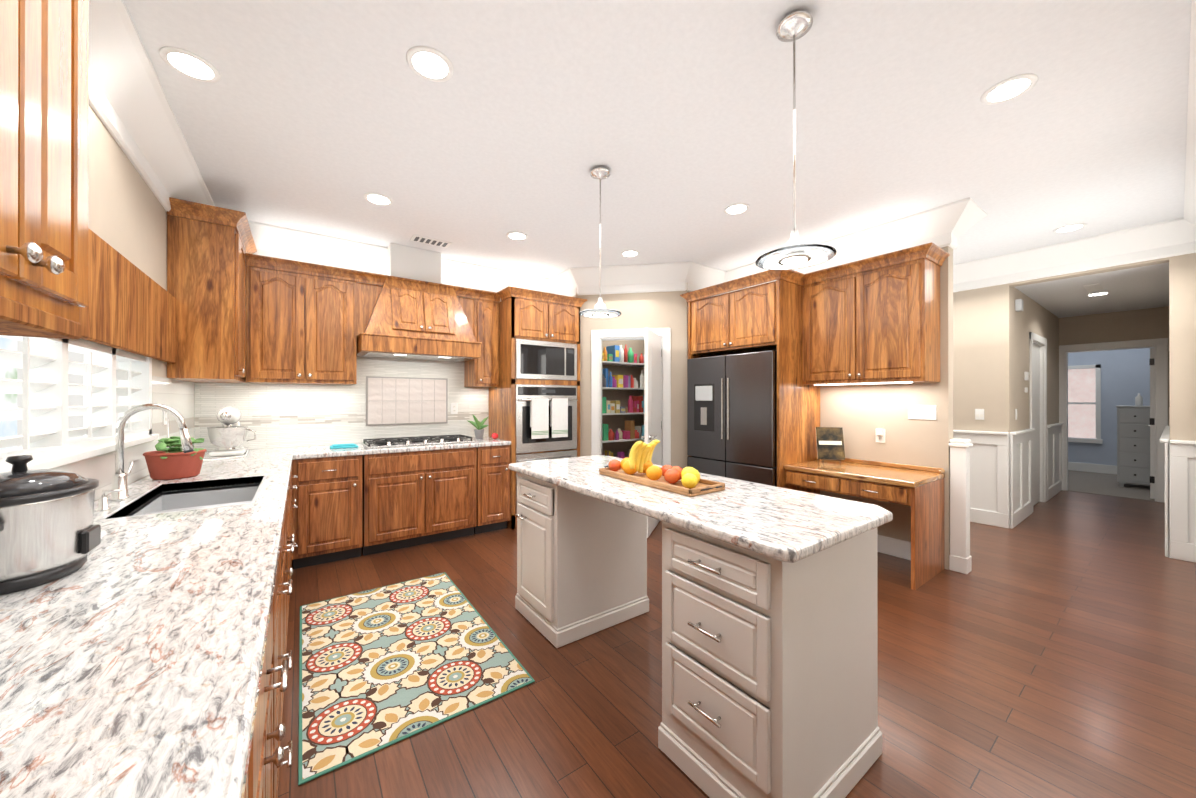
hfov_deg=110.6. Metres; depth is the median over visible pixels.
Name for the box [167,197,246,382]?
upper cabinet
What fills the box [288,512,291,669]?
base cabinet
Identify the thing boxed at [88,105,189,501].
wall
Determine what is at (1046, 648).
floor
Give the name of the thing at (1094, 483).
floor
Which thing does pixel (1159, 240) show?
crown molding
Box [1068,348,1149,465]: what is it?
wall
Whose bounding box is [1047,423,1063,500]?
trim
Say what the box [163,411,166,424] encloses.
switch plates
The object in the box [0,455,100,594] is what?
slow cooker
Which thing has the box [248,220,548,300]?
crown molding
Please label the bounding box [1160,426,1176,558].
trim
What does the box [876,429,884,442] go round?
switch plates
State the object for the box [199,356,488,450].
backsplash
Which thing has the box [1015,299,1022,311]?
switch plates
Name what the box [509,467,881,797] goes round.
kitchen island
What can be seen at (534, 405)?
tall cabinet
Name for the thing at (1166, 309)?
wall
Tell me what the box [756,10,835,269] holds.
pendant light
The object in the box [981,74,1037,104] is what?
recessed light
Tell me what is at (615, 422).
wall
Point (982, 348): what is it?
wall
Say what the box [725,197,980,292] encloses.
crown molding
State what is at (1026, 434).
trim
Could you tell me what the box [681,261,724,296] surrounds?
crown molding
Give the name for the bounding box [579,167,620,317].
pendant light
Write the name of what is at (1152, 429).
bedroom door
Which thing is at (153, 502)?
sink
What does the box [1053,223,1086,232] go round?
recessed light
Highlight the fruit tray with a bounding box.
[599,440,724,496]
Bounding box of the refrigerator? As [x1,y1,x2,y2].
[687,350,776,486]
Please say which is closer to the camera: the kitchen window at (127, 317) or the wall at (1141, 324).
the kitchen window at (127, 317)
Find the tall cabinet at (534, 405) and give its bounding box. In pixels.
[489,286,586,529]
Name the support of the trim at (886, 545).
attached to the wall at (860, 414)
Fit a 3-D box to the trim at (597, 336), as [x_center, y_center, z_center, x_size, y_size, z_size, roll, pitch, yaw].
[0.372,0.277,4.721,0.677,2.140,0.677,0,0,-36]
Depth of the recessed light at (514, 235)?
3.72 m
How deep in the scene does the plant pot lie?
4.47 m
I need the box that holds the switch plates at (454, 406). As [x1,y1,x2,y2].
[451,403,457,413]
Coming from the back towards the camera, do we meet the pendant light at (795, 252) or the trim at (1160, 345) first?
the trim at (1160, 345)
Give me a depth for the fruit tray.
1.99 m
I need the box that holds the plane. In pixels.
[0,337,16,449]
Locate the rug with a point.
(380, 668)
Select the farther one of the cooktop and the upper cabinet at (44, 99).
the cooktop
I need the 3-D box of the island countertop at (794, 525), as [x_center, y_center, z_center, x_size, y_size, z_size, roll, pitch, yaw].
[0.276,0.433,2.111,0.755,0.040,1.900,0,0,-36]
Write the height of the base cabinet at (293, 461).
0.875 m
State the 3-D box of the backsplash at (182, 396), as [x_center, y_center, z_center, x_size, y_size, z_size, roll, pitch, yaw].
[-1.861,0.145,1.387,0.005,0.562,4.830,0,0,-36]
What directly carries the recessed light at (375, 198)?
in the ceiling
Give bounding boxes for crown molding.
[89,0,214,211]
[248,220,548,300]
[549,262,680,302]
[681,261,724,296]
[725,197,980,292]
[952,208,986,248]
[953,218,1184,292]
[1181,0,1195,253]
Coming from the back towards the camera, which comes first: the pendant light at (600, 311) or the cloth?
the cloth
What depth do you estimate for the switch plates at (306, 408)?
3.78 m
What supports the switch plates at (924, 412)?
attached to the wall at (860, 414)
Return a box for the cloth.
[330,443,358,448]
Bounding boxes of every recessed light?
[159,47,220,82]
[364,193,392,205]
[406,46,453,81]
[506,231,527,239]
[621,250,639,256]
[723,203,749,214]
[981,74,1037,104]
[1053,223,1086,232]
[1084,283,1106,295]
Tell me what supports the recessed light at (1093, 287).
in the ceiling
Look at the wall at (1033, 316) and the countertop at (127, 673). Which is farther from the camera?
the wall at (1033, 316)
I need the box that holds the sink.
[95,404,266,520]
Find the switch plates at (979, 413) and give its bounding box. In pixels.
[975,409,983,419]
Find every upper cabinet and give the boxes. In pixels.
[0,0,88,331]
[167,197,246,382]
[247,253,358,384]
[355,269,482,361]
[463,290,499,386]
[680,242,949,589]
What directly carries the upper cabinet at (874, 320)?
on the floor at (1046, 648)
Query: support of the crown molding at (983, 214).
attached to the wall at (860, 414)
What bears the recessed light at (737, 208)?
in the ceiling
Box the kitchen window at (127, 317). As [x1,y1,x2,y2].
[0,228,175,471]
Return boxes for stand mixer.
[167,406,255,460]
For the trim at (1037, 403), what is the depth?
5.37 m
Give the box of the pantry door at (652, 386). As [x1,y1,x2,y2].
[641,328,661,537]
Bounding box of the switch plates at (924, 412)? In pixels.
[908,405,936,419]
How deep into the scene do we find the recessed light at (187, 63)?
1.82 m
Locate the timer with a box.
[491,433,497,438]
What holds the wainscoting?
attached to the wall at (982, 348)
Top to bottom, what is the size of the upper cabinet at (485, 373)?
1.005 m
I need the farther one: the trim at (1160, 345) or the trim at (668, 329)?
the trim at (1160, 345)
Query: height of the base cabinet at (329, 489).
0.875 m
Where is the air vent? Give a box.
[410,235,451,247]
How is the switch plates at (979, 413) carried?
attached to the wall at (982, 348)
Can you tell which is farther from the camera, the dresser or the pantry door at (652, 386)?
the dresser
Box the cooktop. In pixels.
[362,434,476,447]
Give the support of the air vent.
in the ceiling
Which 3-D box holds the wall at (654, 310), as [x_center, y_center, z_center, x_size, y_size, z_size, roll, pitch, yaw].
[0.471,-0.063,5.129,1.548,2.820,1.458,0,0,-36]
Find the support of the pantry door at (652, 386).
in the wall at (654, 310)
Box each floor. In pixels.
[278,490,1195,797]
[1067,470,1154,500]
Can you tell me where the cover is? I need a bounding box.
[386,243,440,280]
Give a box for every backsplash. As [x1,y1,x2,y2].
[51,376,198,500]
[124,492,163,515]
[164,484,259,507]
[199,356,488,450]
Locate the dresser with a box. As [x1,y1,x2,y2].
[1116,393,1149,486]
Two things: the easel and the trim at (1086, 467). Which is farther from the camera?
the trim at (1086, 467)
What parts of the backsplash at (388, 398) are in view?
panel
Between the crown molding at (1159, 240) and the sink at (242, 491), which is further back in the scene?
the crown molding at (1159, 240)
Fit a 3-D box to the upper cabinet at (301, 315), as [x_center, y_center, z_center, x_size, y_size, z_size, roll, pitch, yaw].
[-2.571,-0.637,3.631,0.760,1.005,0.350,0,0,-36]
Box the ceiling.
[123,0,1191,317]
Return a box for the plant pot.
[467,414,488,438]
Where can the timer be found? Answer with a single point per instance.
(494, 435)
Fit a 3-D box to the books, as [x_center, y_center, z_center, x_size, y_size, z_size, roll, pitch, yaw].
[0.294,0.307,5.505,1.447,2.079,0.634,0,0,-36]
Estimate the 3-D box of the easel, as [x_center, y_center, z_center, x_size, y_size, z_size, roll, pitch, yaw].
[2.131,0.422,3.822,0.224,0.322,0.170,0,0,13]
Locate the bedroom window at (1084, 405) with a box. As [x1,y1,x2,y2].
[1068,364,1102,443]
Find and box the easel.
[815,427,844,463]
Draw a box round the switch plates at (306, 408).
[302,404,311,416]
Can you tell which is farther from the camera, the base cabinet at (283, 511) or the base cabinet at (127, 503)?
the base cabinet at (127, 503)
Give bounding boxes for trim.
[591,328,666,465]
[667,328,670,464]
[877,534,910,559]
[950,452,1116,473]
[1019,428,1034,521]
[1029,332,1046,512]
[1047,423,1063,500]
[1059,338,1167,502]
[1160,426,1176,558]
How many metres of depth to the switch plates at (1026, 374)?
4.73 m
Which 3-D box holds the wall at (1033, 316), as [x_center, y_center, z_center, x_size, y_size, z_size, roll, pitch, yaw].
[5.564,0.037,5.305,3.000,2.620,0.120,0,0,-36]
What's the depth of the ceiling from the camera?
2.21 m
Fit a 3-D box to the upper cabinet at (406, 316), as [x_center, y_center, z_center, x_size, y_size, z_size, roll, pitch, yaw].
[-1.765,-0.764,4.081,1.075,0.700,0.557,0,0,-36]
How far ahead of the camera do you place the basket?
2.20 m
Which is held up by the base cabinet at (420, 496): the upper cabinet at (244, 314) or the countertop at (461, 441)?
the countertop at (461, 441)
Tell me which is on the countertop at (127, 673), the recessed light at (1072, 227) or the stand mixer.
the stand mixer
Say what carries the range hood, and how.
attached to the upper cabinet at (406, 316)
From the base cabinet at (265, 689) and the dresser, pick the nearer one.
the base cabinet at (265, 689)
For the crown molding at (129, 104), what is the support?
attached to the wall at (127, 215)
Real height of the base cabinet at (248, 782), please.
0.875 m
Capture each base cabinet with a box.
[120,464,291,515]
[228,704,263,797]
[244,568,279,797]
[272,532,283,766]
[280,508,287,767]
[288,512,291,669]
[292,452,363,568]
[292,460,295,581]
[364,444,479,555]
[480,444,510,532]
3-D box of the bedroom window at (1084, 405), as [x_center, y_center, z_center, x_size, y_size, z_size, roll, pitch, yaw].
[8.976,0.051,7.857,0.160,2.000,1.300,0,0,-36]
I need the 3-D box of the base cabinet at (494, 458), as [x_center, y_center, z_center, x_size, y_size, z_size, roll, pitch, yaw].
[-1.221,0.909,4.407,0.348,0.875,0.658,0,0,-36]
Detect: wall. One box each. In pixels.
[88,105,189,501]
[195,282,642,457]
[562,290,708,468]
[643,246,952,569]
[953,253,1195,440]
[1012,287,1059,431]
[1060,307,1163,350]
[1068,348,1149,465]
[1164,306,1169,425]
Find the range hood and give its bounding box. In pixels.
[357,278,481,361]
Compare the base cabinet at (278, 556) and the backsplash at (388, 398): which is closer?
the base cabinet at (278, 556)
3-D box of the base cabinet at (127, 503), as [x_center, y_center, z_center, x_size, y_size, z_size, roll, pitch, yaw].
[-2.248,0.906,2.484,0.647,0.875,0.601,0,0,-36]
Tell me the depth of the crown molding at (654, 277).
4.66 m
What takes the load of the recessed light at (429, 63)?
in the ceiling
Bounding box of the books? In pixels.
[602,345,643,458]
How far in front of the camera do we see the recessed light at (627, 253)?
4.18 m
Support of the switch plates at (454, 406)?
attached to the backsplash at (388, 398)
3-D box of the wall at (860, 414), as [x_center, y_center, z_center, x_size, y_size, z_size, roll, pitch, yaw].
[1.766,-0.063,4.752,0.120,2.820,3.580,0,0,-36]
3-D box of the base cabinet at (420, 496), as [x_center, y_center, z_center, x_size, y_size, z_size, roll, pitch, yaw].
[-1.758,0.908,4.022,0.975,0.875,0.658,0,0,-36]
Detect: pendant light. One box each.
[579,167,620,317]
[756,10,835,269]
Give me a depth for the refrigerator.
3.96 m
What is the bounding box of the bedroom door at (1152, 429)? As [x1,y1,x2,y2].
[1146,348,1154,498]
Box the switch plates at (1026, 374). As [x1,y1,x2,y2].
[1024,372,1028,379]
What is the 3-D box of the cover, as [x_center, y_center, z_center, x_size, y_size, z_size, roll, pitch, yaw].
[-1.860,-1.264,4.168,0.460,0.417,0.307,0,0,-36]
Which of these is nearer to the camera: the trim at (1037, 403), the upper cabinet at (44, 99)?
the upper cabinet at (44, 99)
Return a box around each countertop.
[0,448,291,797]
[292,436,510,455]
[509,455,892,566]
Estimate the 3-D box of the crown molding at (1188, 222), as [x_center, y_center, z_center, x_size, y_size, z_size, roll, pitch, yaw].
[2.807,-1.343,1.865,5.250,0.270,0.170,0,0,-36]
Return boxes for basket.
[143,436,206,479]
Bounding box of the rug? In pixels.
[298,572,534,784]

